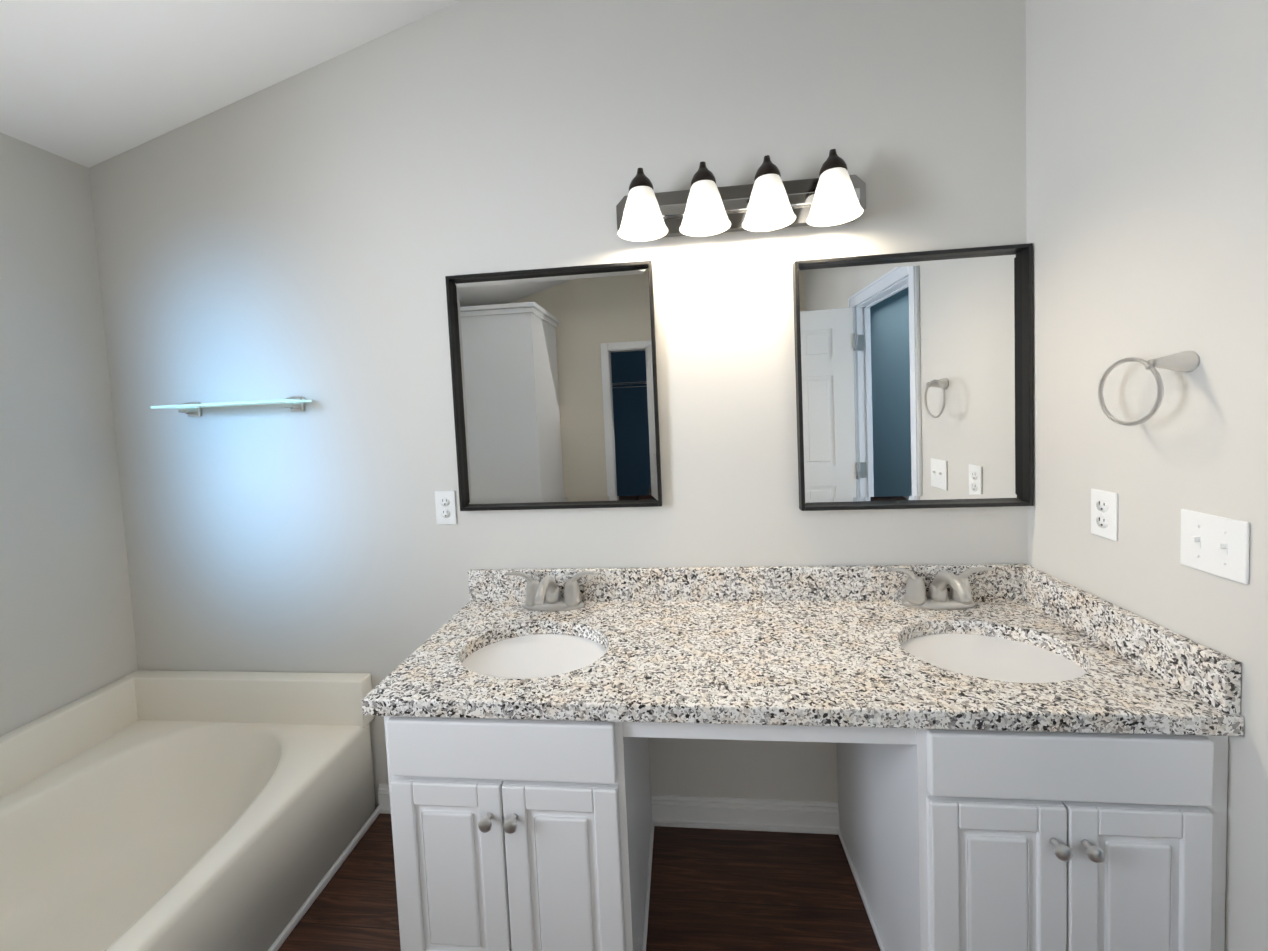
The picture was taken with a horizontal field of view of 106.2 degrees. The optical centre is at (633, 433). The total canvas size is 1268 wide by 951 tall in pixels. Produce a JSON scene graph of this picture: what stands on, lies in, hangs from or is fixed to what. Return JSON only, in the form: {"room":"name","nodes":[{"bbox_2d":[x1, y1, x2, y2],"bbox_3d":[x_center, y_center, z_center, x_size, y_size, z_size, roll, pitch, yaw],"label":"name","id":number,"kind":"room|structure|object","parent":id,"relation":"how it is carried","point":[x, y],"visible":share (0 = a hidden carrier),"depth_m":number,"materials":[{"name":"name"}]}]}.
{"room":"bathroom","nodes":[
{"label":"bathroom","id":0,"kind":"room"},
{"bbox_2d":[0,132,137,735],"bbox_3d":[-2.059,0.297,0.286,0.115,2.294,2.900,-2,3,6],"label":"wall","id":1,"kind":"structure","parent":0,"point":[67,633],"depth_m":1.54,"materials":[{"name":"paint"}]},
{"bbox_2d":[0,0,459,167],"bbox_3d":[-0.061,-1.539,-0.194,4.330,1.304,5.550,-2,3,6],"label":"ceiling","id":2,"kind":"structure","parent":0,"point":[88,83],"depth_m":1.41,"materials":[{"name":"paint"}]},
{"bbox_2d":[89,0,1027,813],"bbox_3d":[-0.388,-0.274,1.602,3.209,3.154,0.115,-2,3,6],"label":"wall","id":3,"kind":"structure","parent":0,"point":[317,234],"depth_m":1.54,"materials":[{"name":"paint"}]},
{"bbox_2d":[151,396,310,416],"bbox_3d":[-1.337,-0.090,1.591,0.480,0.052,0.118,-2,3,6],"label":"glass shelf","id":4,"kind":"object","parent":3,"relation":"attached to","point":[193,409],"visible":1,"depth_m":1.59,"materials":[{"name":"teal"}]},
{"bbox_2d":[378,784,390,813],"bbox_3d":[-0.692,1.273,1.648,0.411,0.090,0.021,-2,3,6],"label":"baseboard","id":5,"kind":"structure","parent":3,"relation":"attached to","point":[383,797],"depth_m":1.67,"materials":[{"name":"white wood"}]},
{"bbox_2d":[435,490,456,524],"bbox_3d":[-0.630,0.248,1.593,0.070,0.114,0.008,-2,3,6],"label":"electrical outlet","id":6,"kind":"object","parent":3,"relation":"attached to","point":[445,503],"visible":1,"depth_m":1.59,"materials":[{"name":"white plastic"}]},
{"bbox_2d":[445,260,661,510],"bbox_3d":[-0.257,-0.138,1.523,0.663,0.761,0.030,-2,3,6],"label":"mirror","id":7,"kind":"object","parent":3,"relation":"attached to","point":[554,386],"visible":0.98,"depth_m":1.53,"materials":[{"name":"black mirror"}]},
{"bbox_2d":[616,149,865,240],"bbox_3d":[0.304,-0.679,1.357,0.733,0.178,0.188,-2,3,6],"label":"sconce","id":8,"kind":"object","parent":3,"relation":"attached to","point":[769,199],"visible":1,"depth_m":1.35,"materials":[{"name":"white glass"}]},
{"bbox_2d":[651,794,840,834],"bbox_3d":[0.354,1.232,1.539,0.596,0.090,0.021,-2,3,6],"label":"baseboard","id":9,"kind":"structure","parent":3,"relation":"attached to","point":[793,816],"depth_m":1.54,"materials":[{"name":"white wood"}]},
{"bbox_2d":[468,564,1032,599],"bbox_3d":[0.313,0.474,1.501,1.733,0.103,0.020,-2,3,6],"label":"backsplash","id":10,"kind":"structure","parent":3,"relation":"attached to","point":[863,582],"depth_m":1.49,"materials":[{"name":"stone"}]},
{"bbox_2d":[792,243,1032,510],"bbox_3d":[0.819,-0.151,1.410,0.652,0.749,0.034,-2,3,6],"label":"mirror","id":11,"kind":"object","parent":3,"relation":"attached to","point":[914,379],"visible":0.98,"depth_m":1.42,"materials":[{"name":"black mirror"}]},
{"bbox_2d":[278,813,880,950],"bbox_3d":[0.070,1.398,-0.048,4.330,0.060,5.550,-2,3,6],"label":"floor","id":12,"kind":"structure","parent":0,"point":[726,890],"depth_m":1.33,"materials":[{"name":"brown wood"}]},
{"bbox_2d":[0,670,381,950],"bbox_3d":[-1.431,1.137,0.961,0.925,0.494,1.518,-2,3,6],"label":"bathtub","id":13,"kind":"object","parent":12,"relation":"on","point":[153,810],"visible":1,"depth_m":1.45,"materials":[{"name":"white plastic"}]},
{"bbox_2d":[362,628,1243,950],"bbox_3d":[0.314,0.935,1.244,1.713,0.715,0.580,-2,3,6],"label":"bathroom vanity","id":14,"kind":"object","parent":12,"relation":"on","point":[1031,758],"depth_m":1.02,"materials":[{"name":"white wood"}]},
{"bbox_2d":[361,600,1243,731],"bbox_3d":[0.288,0.571,1.240,1.736,0.063,0.554,-2,3,6],"label":"countertop","id":15,"kind":"structure","parent":14,"relation":"on","point":[711,659],"depth_m":1.08,"materials":[{"name":"stone"}]},
{"bbox_2d":[505,568,600,619],"bbox_3d":[-0.264,0.494,1.452,0.287,0.119,0.191,-2,3,6],"label":"faucet","id":16,"kind":"object","parent":15,"relation":"on","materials":[{"name":"silver metal"}]},
{"bbox_2d":[885,564,996,619],"bbox_3d":[0.886,0.448,1.339,0.287,0.119,0.191,-2,3,6],"label":"faucet","id":17,"kind":"object","parent":15,"relation":"on","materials":[{"name":"silver metal"}]},
{"bbox_2d":[1026,0,1267,950],"bbox_3d":[1.026,-0.246,-0.058,0.058,3.138,2.900,-2,3,6],"label":"wall","id":18,"kind":"structure","parent":0,"point":[1147,178],"depth_m":1.00,"materials":[{"name":"paint"}]},
{"bbox_2d":[1091,488,1117,540],"bbox_3d":[1.135,0.195,1.151,0.008,0.114,0.070,-2,3,6],"label":"electrical outlet","id":19,"kind":"object","parent":18,"relation":"attached to","point":[1104,514],"visible":1,"depth_m":1.14,"materials":[{"name":"white plastic"}]},
{"bbox_2d":[1021,568,1240,715],"bbox_3d":[1.133,0.457,1.141,0.026,0.100,0.528,-2,3,6],"label":"backsplash","id":20,"kind":"structure","parent":18,"relation":"attached to","point":[1212,676],"depth_m":1.04,"materials":[{"name":"stone"}]},
{"bbox_2d":[1098,351,1199,425],"bbox_3d":[1.076,-0.092,1.004,0.072,0.150,0.144,-2,3,6],"label":"towel ring","id":21,"kind":"object","parent":18,"relation":"attached to","point":[1186,361],"visible":1,"depth_m":0.95,"materials":[{"name":"silver metal"}]},
{"bbox_2d":[1180,509,1249,584],"bbox_3d":[1.107,0.214,0.915,0.016,0.115,0.116,-2,3,6],"label":"switch plate","id":22,"kind":"object","parent":18,"relation":"attached to","point":[1216,545],"visible":1,"depth_m":0.91,"materials":[{"name":"white plastic"}]}
]}

